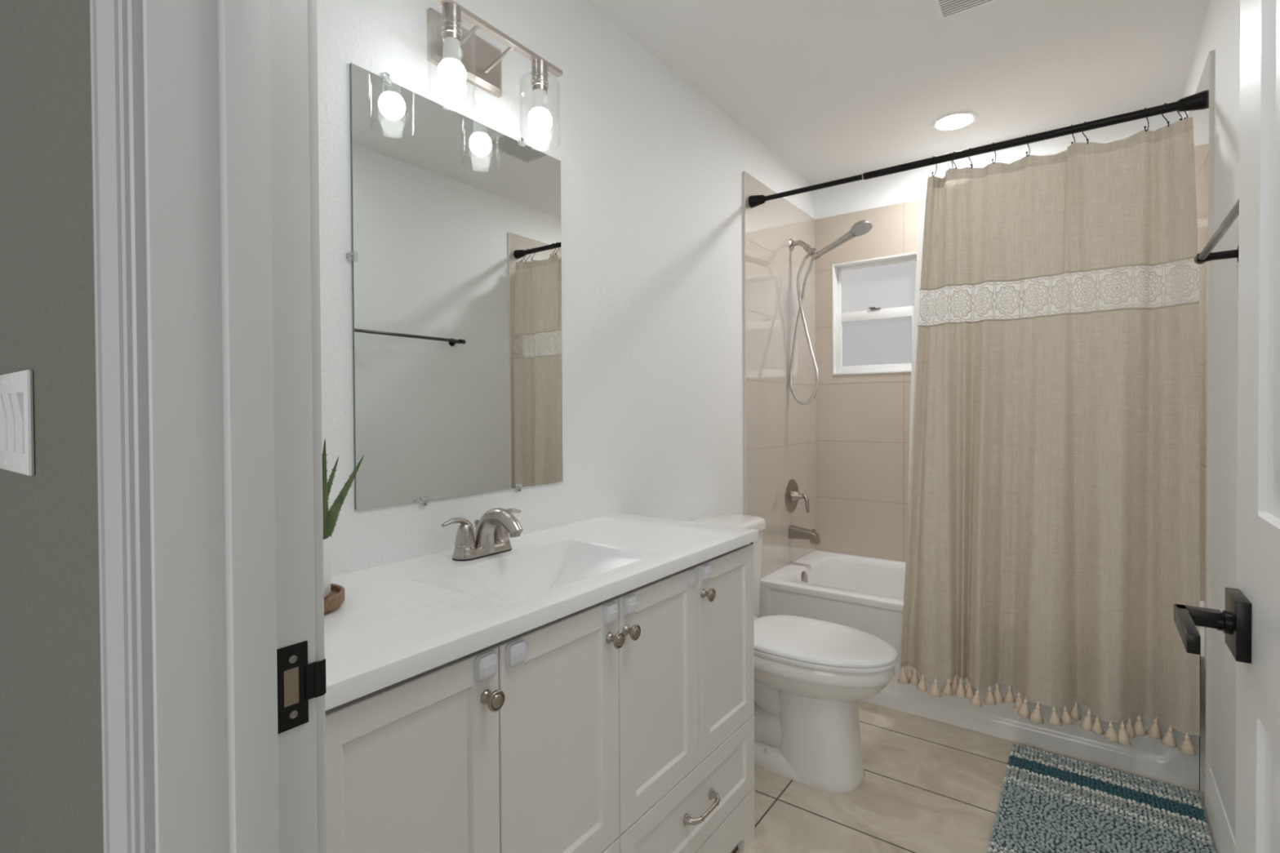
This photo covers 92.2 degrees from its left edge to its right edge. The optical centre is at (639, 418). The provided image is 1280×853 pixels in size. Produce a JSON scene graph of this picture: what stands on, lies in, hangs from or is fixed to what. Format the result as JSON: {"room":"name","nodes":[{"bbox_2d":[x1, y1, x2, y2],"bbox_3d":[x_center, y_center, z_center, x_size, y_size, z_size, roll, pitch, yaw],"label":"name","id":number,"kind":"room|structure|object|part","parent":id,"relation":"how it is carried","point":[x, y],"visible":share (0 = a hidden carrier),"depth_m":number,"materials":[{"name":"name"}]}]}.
{"room":"bathroom","nodes":[
{"label":"bathroom","id":0,"kind":"room"},
{"bbox_2d":[0,0,103,852],"bbox_3d":[-0.416,-0.026,0.567,3.124,2.440,0.117,0,1,36],"label":"wall","id":1,"kind":"structure","parent":0,"point":[51,779],"depth_m":0.64,"materials":[{"name":"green paint"}]},
{"bbox_2d":[0,369,35,475],"bbox_3d":[-0.747,0.004,0.729,0.198,0.117,0.012,0,1,36],"label":"light switch","id":2,"kind":"object","parent":1,"relation":"attached to","point":[17,455],"visible":1,"depth_m":0.69,"materials":[{"name":"white plastic"}]},
{"bbox_2d":[89,0,155,852],"bbox_3d":[-0.063,0.131,0.229,0.883,2.130,0.016,0,1,36],"label":"trim","id":3,"kind":"structure","parent":1,"relation":"attached to","point":[117,53],"depth_m":0.46,"materials":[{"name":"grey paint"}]},
{"bbox_2d":[142,0,326,852],"bbox_3d":[-0.021,0.160,0.286,0.779,2.070,0.124,0,1,36],"label":"trim","id":4,"kind":"structure","parent":1,"relation":"attached to","point":[237,679],"depth_m":0.49,"materials":[{"name":"white paint"}]},
{"bbox_3d":[-0.295,0.231,0.538,0.005,0.072,0.042,0,1,36],"label":"strike plate","id":5,"kind":"part","parent":4,"relation":"part of","materials":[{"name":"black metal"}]},
{"bbox_2d":[307,0,326,852],"bbox_3d":[0.014,0.139,0.335,0.871,2.110,0.012,0,1,36],"label":"trim","id":6,"kind":"structure","parent":1,"relation":"attached to","point":[312,4],"depth_m":0.56,"materials":[{"name":"white paint"}]},
{"bbox_2d":[1173,0,1279,852],"bbox_3d":[0.488,0.166,0.448,0.096,2.023,0.745,0,1,36],"label":"door","id":7,"kind":"structure","parent":1,"relation":"in","point":[1250,621],"depth_m":0.65,"materials":[{"name":"white paint"}]},
{"bbox_3d":[0.628,0.234,0.680,0.049,0.026,0.128,0,1,36],"label":"lever","id":8,"kind":"part","parent":7,"relation":"part of","materials":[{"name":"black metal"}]},
{"bbox_2d":[316,0,813,577],"bbox_3d":[0.018,-0.049,2.206,0.110,2.440,3.273,0,1,36],"label":"wall","id":9,"kind":"structure","parent":0,"point":[652,169],"depth_m":1.93,"materials":[{"name":"white paint"}]},
{"bbox_2d":[346,62,563,510],"bbox_3d":[-0.412,-0.275,1.514,0.010,0.944,0.632,0,1,36],"label":"wall mirror","id":10,"kind":"object","parent":9,"relation":"attached to","point":[455,256],"visible":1,"depth_m":1.46,"materials":[{"name":"white mirror"}]},
{"bbox_2d":[426,0,562,133],"bbox_3d":[-0.351,-0.816,1.461,0.170,0.254,0.393,0,1,36],"label":"vanity light","id":11,"kind":"object","parent":9,"relation":"attached to","point":[460,55],"visible":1,"depth_m":1.47,"materials":[{"name":"silver metal"}]},
{"bbox_3d":[-0.405,-0.765,1.328,0.100,0.156,0.100,0,1,36],"label":"lamp shade","id":12,"kind":"part","parent":11,"relation":"part of","materials":[{"name":"clear glass"}]},
{"bbox_2d":[441,2,462,44],"bbox_3d":[-0.406,-0.848,1.327,0.042,0.071,0.042,0,1,36],"label":"socket","id":13,"kind":"object","parent":11,"relation":"attached to","point":[451,31],"depth_m":1.31,"materials":[{"name":"silver metal"}]},
{"bbox_3d":[-0.405,-0.765,1.328,0.060,0.106,0.060,0,1,36],"label":"bulb","id":14,"kind":"part","parent":11,"relation":"part of","materials":[{"name":"white glass"}]},
{"bbox_3d":[-0.403,-0.875,1.417,0.102,0.036,0.006,0,1,36],"label":"arm","id":15,"kind":"part","parent":11,"relation":"part of","materials":[{"name":"silver metal"}]},
{"bbox_3d":[-0.343,-0.876,1.499,0.102,0.036,0.006,0,1,36],"label":"arm","id":16,"kind":"part","parent":11,"relation":"part of","materials":[{"name":"silver metal"}]},
{"bbox_3d":[-0.250,-0.768,1.540,0.100,0.156,0.100,0,1,36],"label":"lamp shade","id":17,"kind":"part","parent":11,"relation":"part of","materials":[{"name":"clear glass"}]},
{"bbox_2d":[531,59,548,93],"bbox_3d":[-0.251,-0.852,1.539,0.042,0.071,0.042,0,1,36],"label":"socket","id":18,"kind":"object","parent":11,"relation":"attached to","point":[540,82],"depth_m":1.52,"materials":[{"name":"silver metal"}]},
{"bbox_3d":[-0.250,-0.768,1.540,0.060,0.106,0.060,0,1,36],"label":"bulb","id":19,"kind":"part","parent":11,"relation":"part of","materials":[{"name":"white glass"}]},
{"bbox_2d":[742,171,746,515],"bbox_3d":[0.461,0.040,2.710,0.012,2.245,0.004,0,1,36],"label":"trim","id":20,"kind":"structure","parent":9,"relation":"attached to","point":[744,172],"depth_m":2.70,"materials":[{"name":"beige"}]},
{"bbox_2d":[745,172,815,578],"bbox_3d":[0.712,0.035,3.053,0.012,2.245,0.845,0,1,36],"label":"tiled wall","id":21,"kind":"structure","parent":9,"relation":"attached to","point":[780,431],"depth_m":2.98,"materials":[{"name":"beige tile"}]},
{"bbox_2d":[785,479,809,512],"bbox_3d":[0.807,0.388,3.092,0.098,0.168,0.168,0,1,36],"label":"shower valve","id":22,"kind":"object","parent":21,"relation":"attached to","point":[793,495],"visible":1,"depth_m":3.09,"materials":[{"name":"silver metal"}]},
{"bbox_3d":[0.811,0.412,3.090,0.090,0.108,0.060,0,1,36],"label":"lever handle","id":23,"kind":"part","parent":22,"relation":"part of","materials":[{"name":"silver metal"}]},
{"bbox_2d":[788,524,820,544],"bbox_3d":[0.819,0.577,3.071,0.144,0.077,0.060,0,1,36],"label":"tub spout","id":24,"kind":"object","parent":21,"relation":"attached to","point":[795,532],"visible":1,"depth_m":3.05,"materials":[{"name":"silver metal"}]},
{"bbox_2d":[788,220,872,404],"bbox_3d":[0.916,-0.497,2.982,0.403,0.856,0.097,0,1,36],"label":"shower","id":25,"kind":"object","parent":21,"relation":"attached to","point":[860,228],"visible":1,"depth_m":3.02,"materials":[{"name":"silver metal"}]},
{"bbox_3d":[0.796,-0.868,3.078,0.093,0.051,0.027,0,1,44],"label":"shower arm","id":26,"kind":"part","parent":25,"relation":"part of","materials":[{"name":"silver metal"}]},
{"bbox_2d":[586,0,1209,184],"bbox_3d":[0.670,-1.306,1.708,1.744,0.080,3.275,0,1,36],"label":"ceiling","id":27,"kind":"structure","parent":0,"point":[835,89],"depth_m":2.21,"materials":[{"name":"white paint"}]},
{"bbox_2d":[931,111,977,131],"bbox_3d":[1.352,-1.279,2.651,0.180,0.006,0.180,0,1,36],"label":"recessed light","id":28,"kind":"object","parent":27,"relation":"in","point":[953,121],"visible":1,"depth_m":2.64,"materials":[{"name":"white plastic"}]},
{"bbox_2d":[936,114,972,128],"bbox_3d":[1.352,-1.279,2.651,0.140,0.004,0.140,0,1,36],"label":"diffuser","id":29,"kind":"object","parent":28,"relation":"attached to","point":[947,121],"depth_m":2.64,"materials":[{"name":"white plastic"}]},
{"bbox_2d":[929,0,1000,22],"bbox_3d":[0.948,-1.264,1.779,0.214,0.010,0.313,0,1,36],"label":"ceiling vent","id":30,"kind":"object","parent":27,"relation":"in","point":[944,10],"visible":1,"depth_m":1.89,"materials":[{"name":"white plastic"}]},
{"bbox_2d":[730,700,1216,852],"bbox_3d":[0.255,1.223,1.152,1.744,0.080,4.729,0,1,36],"label":"floor","id":31,"kind":"structure","parent":0,"point":[928,785],"depth_m":1.90,"materials":[{"name":"beige tile"}]},
{"bbox_2d":[324,542,755,852],"bbox_3d":[-0.219,0.763,1.361,0.503,0.840,1.230,0,1,36],"label":"vanity cabinet","id":32,"kind":"object","parent":31,"relation":"on","point":[624,722],"visible":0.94,"depth_m":1.14,"materials":[{"name":"white paint"}]},
{"bbox_3d":[-0.321,0.602,0.863,0.020,0.478,0.307,0,1,36],"label":"door","id":33,"kind":"part","parent":32,"relation":"part of","materials":[{"name":"white paint"}]},
{"bbox_3d":[-0.227,0.431,0.948,0.031,0.032,0.032,0,1,36],"label":"knob","id":34,"kind":"part","parent":32,"relation":"part of","materials":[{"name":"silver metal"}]},
{"bbox_2d":[324,513,758,711],"bbox_3d":[-0.236,0.370,1.353,0.489,0.112,1.244,0,1,36],"label":"countertop","id":35,"kind":"structure","parent":32,"relation":"on","point":[396,622],"depth_m":1.19,"materials":[{"name":"white stone"}]},
{"bbox_2d":[324,582,344,613],"bbox_3d":[-0.571,0.306,1.029,0.141,0.028,0.141,0,1,36],"label":"wooden tray","id":36,"kind":"object","parent":35,"relation":"on","point":[335,597],"visible":0.29,"depth_m":1.02,"materials":[{"name":"brown wood"}]},
{"bbox_2d":[323,535,331,598],"bbox_3d":[-0.571,0.251,1.028,0.101,0.102,0.101,0,1,36],"label":"pot","id":37,"kind":"object","parent":36,"relation":"on","point":[326,539],"depth_m":1.03,"materials":[{"name":"white ceramic"}]},
{"bbox_2d":[322,439,364,598],"bbox_3d":[-0.565,0.167,1.048,0.101,0.268,0.160,0,1,17],"label":"aloe","id":38,"kind":"object","parent":36,"relation":"on","point":[330,517],"visible":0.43,"depth_m":1.05,"materials":[{"name":"green plant"}]},
{"bbox_2d":[441,507,523,561],"bbox_3d":[-0.353,0.258,1.430,0.175,0.112,0.175,0,1,-5],"label":"faucet","id":39,"kind":"object","parent":35,"relation":"on","point":[493,531],"visible":1,"depth_m":1.39,"materials":[{"name":"silver metal"}]},
{"bbox_3d":[-0.406,0.253,1.375,0.044,0.068,0.084,0,1,36],"label":"handle","id":40,"kind":"part","parent":39,"relation":"part of","materials":[{"name":"silver metal"}]},
{"bbox_3d":[-0.382,0.270,1.444,0.013,0.068,0.013,0,1,36],"label":"lift rod","id":41,"kind":"part","parent":39,"relation":"part of","materials":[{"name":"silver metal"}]},
{"bbox_3d":[-0.324,0.254,1.401,0.151,0.104,0.054,0,1,36],"label":"spout","id":42,"kind":"part","parent":39,"relation":"part of","materials":[{"name":"silver metal"}]},
{"bbox_3d":[-0.324,0.251,1.487,0.044,0.068,0.084,0,1,36],"label":"handle","id":43,"kind":"part","parent":39,"relation":"part of","materials":[{"name":"silver metal"}]},
{"bbox_3d":[-0.139,0.598,1.112,0.020,0.478,0.305,0,1,36],"label":"door","id":44,"kind":"part","parent":32,"relation":"part of","materials":[{"name":"white paint"}]},
{"bbox_3d":[-0.228,0.942,0.992,0.020,0.201,0.615,0,1,36],"label":"drawer","id":45,"kind":"part","parent":32,"relation":"part of","materials":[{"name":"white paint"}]},
{"bbox_3d":[-0.048,0.427,1.194,0.031,0.032,0.032,0,1,36],"label":"knob","id":46,"kind":"part","parent":32,"relation":"part of","materials":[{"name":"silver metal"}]},
{"bbox_3d":[-0.017,0.426,1.236,0.031,0.032,0.032,0,1,36],"label":"knob","id":47,"kind":"part","parent":32,"relation":"part of","materials":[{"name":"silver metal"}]},
{"bbox_3d":[0.043,0.594,1.361,0.020,0.478,0.305,0,1,36],"label":"door","id":48,"kind":"part","parent":32,"relation":"part of","materials":[{"name":"white paint"}]},
{"bbox_3d":[0.134,0.934,1.488,0.020,0.201,0.608,0,1,36],"label":"drawer","id":49,"kind":"part","parent":32,"relation":"part of","materials":[{"name":"white paint"}]},
{"bbox_3d":[0.156,0.936,1.481,0.037,0.024,0.139,0,1,36],"label":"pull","id":50,"kind":"part","parent":32,"relation":"part of","materials":[{"name":"silver metal"}]},
{"bbox_3d":[0.164,0.422,1.484,0.031,0.032,0.032,0,1,36],"label":"knob","id":51,"kind":"part","parent":32,"relation":"part of","materials":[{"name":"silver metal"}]},
{"bbox_3d":[0.223,0.590,1.607,0.020,0.478,0.301,0,1,36],"label":"door","id":52,"kind":"part","parent":32,"relation":"part of","materials":[{"name":"white paint"}]},
{"bbox_2d":[688,513,897,792],"bbox_3d":[0.495,0.776,2.128,0.741,0.788,0.448,0,1,36],"label":"toilet","id":53,"kind":"object","parent":31,"relation":"on","point":[811,676],"visible":0.62,"depth_m":1.97,"materials":[{"name":"white ceramic"}]},
{"bbox_3d":[0.284,0.403,2.276,0.224,0.044,0.448,0,1,36],"label":"tank lid","id":54,"kind":"part","parent":53,"relation":"part of","materials":[{"name":"white ceramic"}]},
{"bbox_3d":[0.280,0.601,2.283,0.210,0.352,0.430,0,1,36],"label":"tank","id":55,"kind":"part","parent":53,"relation":"part of","materials":[{"name":"white ceramic"}]},
{"bbox_3d":[0.585,0.756,2.062,0.515,0.016,0.366,0,1,36],"label":"seat","id":56,"kind":"part","parent":53,"relation":"part of","materials":[{"name":"white plastic"}]},
{"bbox_3d":[0.586,0.736,2.061,0.515,0.021,0.367,0,1,36],"label":"seat lid","id":57,"kind":"part","parent":53,"relation":"part of","materials":[{"name":"white plastic"}]},
{"bbox_2d":[758,550,1199,790],"bbox_3d":[1.360,0.944,2.663,1.498,0.428,0.731,0,1,36],"label":"bathtub","id":58,"kind":"object","parent":31,"relation":"on","point":[864,593],"visible":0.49,"depth_m":2.43,"materials":[{"name":"white ceramic"}]},
{"bbox_3d":[0.795,0.772,2.984,0.022,0.068,0.068,0,1,36],"label":"overflow plate","id":59,"kind":"part","parent":58,"relation":"part of","materials":[{"name":"silver metal"}]},
{"bbox_2d":[985,742,1216,852],"bbox_3d":[1.257,1.161,1.680,0.504,0.020,0.913,0,1,36],"label":"bath rug","id":60,"kind":"object","parent":31,"relation":"on","point":[1049,802],"visible":1,"depth_m":1.81,"materials":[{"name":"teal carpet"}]},
{"bbox_2d":[813,111,1180,219],"bbox_3d":[1.610,-0.067,3.001,1.524,2.440,0.110,0,1,36],"label":"wall","id":61,"kind":"structure","parent":0,"point":[909,185],"depth_m":3.07,"materials":[{"name":"white paint"}]},
{"bbox_2d":[814,198,924,561],"bbox_3d":[1.574,-0.169,2.951,1.524,1.845,0.012,0,1,36],"label":"tiled wall","id":62,"kind":"structure","parent":61,"relation":"attached to","point":[862,420],"depth_m":3.25,"materials":[{"name":"beige tile"}]},
{"bbox_2d":[831,252,917,375],"bbox_3d":[1.241,-0.534,3.237,0.433,0.597,0.103,0,1,36],"label":"window","id":63,"kind":"structure","parent":61,"relation":"in","point":[873,299],"depth_m":3.25,"materials":[{"name":"white plastic"}]},
{"bbox_3d":[1.242,-0.410,3.240,0.417,0.325,0.030,0,1,36],"label":"sash","id":64,"kind":"part","parent":63,"relation":"part of","materials":[{"name":"white plastic"}]},
{"bbox_3d":[1.258,-0.679,3.260,0.417,0.292,0.024,0,1,36],"label":"sash","id":65,"kind":"part","parent":63,"relation":"part of","materials":[{"name":"white plastic"}]},
{"bbox_3d":[1.242,-0.403,3.240,0.361,0.241,0.004,0,1,36],"label":"pane","id":66,"kind":"part","parent":63,"relation":"part of","materials":[{"name":"grey glass"}]},
{"bbox_3d":[1.258,-0.685,3.260,0.389,0.248,0.004,0,1,36],"label":"pane","id":67,"kind":"part","parent":63,"relation":"part of","materials":[{"name":"grey glass"}]},
{"bbox_2d":[1180,0,1239,839],"bbox_3d":[1.337,-0.044,1.242,0.110,2.440,3.273,0,1,36],"label":"wall","id":68,"kind":"structure","parent":0,"point":[1220,29],"depth_m":1.66,"materials":[{"name":"white paint"}]},
{"bbox_2d":[1187,53,1208,804],"bbox_3d":[1.933,0.039,2.161,0.012,2.245,0.845,0,1,36],"label":"tiled wall","id":69,"kind":"structure","parent":68,"relation":"attached to","point":[1200,117],"depth_m":1.89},
{"bbox_2d":[748,90,1207,208],"bbox_3d":[1.100,-0.964,2.299,1.500,0.053,0.053,0,1,36],"label":"curtain rod","id":70,"kind":"object","parent":69,"relation":"attached to","point":[1198,101],"visible":0.99,"depth_m":2.14,"materials":[{"name":"black metal"}]},
{"bbox_2d":[931,155,937,176],"bbox_3d":[1.100,-0.941,2.296,0.038,0.080,0.011,-1,1,-40],"label":"curtain hook","id":71,"kind":"object","parent":70,"relation":"hanging from","point":[933,156],"visible":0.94,"depth_m":2.29,"materials":[{"name":"black metal"}]},
{"bbox_2d":[968,147,973,168],"bbox_3d":[1.196,-0.940,2.229,0.011,0.080,0.038,0,1,16],"label":"curtain hook","id":72,"kind":"object","parent":70,"relation":"hanging from","point":[969,148],"visible":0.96,"depth_m":2.22,"materials":[{"name":"black metal"}]},
{"bbox_2d":[991,142,995,164],"bbox_3d":[1.256,-0.940,2.183,0.011,0.080,0.038,0,1,43],"label":"curtain hook","id":73,"kind":"object","parent":70,"relation":"hanging from","point":[993,143],"visible":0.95,"depth_m":2.17,"materials":[{"name":"black metal"}]},
{"bbox_2d":[1026,134,1030,156],"bbox_3d":[1.338,-0.940,2.123,0.011,0.080,0.038,0,1,39],"label":"curtain hook","id":74,"kind":"object","parent":70,"relation":"hanging from","point":[1026,135],"visible":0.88,"depth_m":2.12,"materials":[{"name":"black metal"}]},
{"bbox_2d":[1071,124,1075,144],"bbox_3d":[1.440,-0.940,2.048,0.011,0.080,0.038,0,1,39],"label":"curtain hook","id":75,"kind":"object","parent":70,"relation":"hanging from","point":[1072,143],"visible":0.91,"depth_m":2.04,"materials":[{"name":"black metal"}]},
{"bbox_2d":[1082,121,1088,144],"bbox_3d":[1.469,-0.940,2.030,0.011,0.080,0.038,0,1,13],"label":"curtain hook","id":76,"kind":"object","parent":70,"relation":"hanging from","point":[1084,122],"visible":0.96,"depth_m":2.02,"materials":[{"name":"black metal"}]},
{"bbox_2d":[897,116,1199,755],"bbox_3d":[1.333,0.057,2.102,0.865,1.927,0.156,0,1,35],"label":"shower curtain","id":77,"kind":"object","parent":76,"relation":"hanging from","point":[1053,534],"visible":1,"depth_m":2.05,"materials":[{"name":"fabric"}]},
{"bbox_3d":[1.345,0.293,2.108,0.850,1.285,0.134,0,1,36],"label":"panel","id":78,"kind":"part","parent":77,"relation":"part of","materials":[{"name":"fabric"}]},
{"bbox_3d":[1.370,-0.676,2.092,0.779,0.378,0.073,0,1,38],"label":"panel","id":79,"kind":"part","parent":77,"relation":"part of","materials":[{"name":"fabric"}]},
{"bbox_2d":[1143,107,1149,131],"bbox_3d":[1.593,-0.939,1.936,0.038,0.080,0.011,-1,1,-41],"label":"curtain hook","id":80,"kind":"object","parent":70,"relation":"hanging from","point":[1144,127],"visible":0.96,"depth_m":1.93,"materials":[{"name":"black metal"}]},
{"bbox_2d":[1161,102,1169,127],"bbox_3d":[1.632,-0.939,1.911,0.011,0.080,0.038,0,1,16],"label":"curtain hook","id":81,"kind":"object","parent":70,"relation":"hanging from","point":[1166,104],"visible":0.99,"depth_m":1.91,"materials":[{"name":"black metal"}]},
{"bbox_2d":[1177,99,1182,120],"bbox_3d":[1.657,-0.939,1.891,0.011,0.080,0.038,0,1,30],"label":"curtain hook","id":82,"kind":"object","parent":70,"relation":"hanging from","point":[1181,118],"visible":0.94,"depth_m":1.89,"materials":[{"name":"black metal"}]},
{"label":"curtain hook","id":83,"kind":"object","parent":70,"relation":"hanging from","visible":0},
{"bbox_2d":[907,132,1199,515],"bbox_3d":[1.388,0.006,2.165,0.856,1.847,0.009,0,1,36],"label":"liner","id":84,"kind":"object","parent":83,"relation":"hanging from","point":[1195,294],"visible":0.08,"depth_m":2.14,"materials":[{"name":"white fabric"}]},
{"bbox_2d":[1204,49,1214,781],"bbox_3d":[1.682,0.044,1.819,0.012,2.245,0.004,0,1,36],"label":"trim","id":85,"kind":"structure","parent":68,"relation":"attached to","point":[1211,54],"depth_m":1.82,"materials":[{"name":"beige"}]},
{"bbox_2d":[1193,199,1239,264],"bbox_3d":[1.238,-0.396,1.268,0.082,0.042,0.669,0,1,36],"label":"towel bar","id":86,"kind":"object","parent":68,"relation":"attached to","point":[1206,255],"visible":0.57,"depth_m":1.41,"materials":[{"name":"black metal"}]},
{"bbox_3d":[1.418,-0.400,1.512,0.080,0.042,0.042,0,1,36],"label":"post","id":87,"kind":"part","parent":86,"relation":"part of","materials":[{"name":"black metal"}]},
{"bbox_2d":[1204,768,1235,852],"bbox_3d":[1.041,1.116,0.947,0.014,0.130,2.187,0,1,36],"label":"baseboard","id":88,"kind":"structure","parent":68,"relation":"attached to","point":[1221,833],"depth_m":1.68,"materials":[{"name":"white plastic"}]}
]}

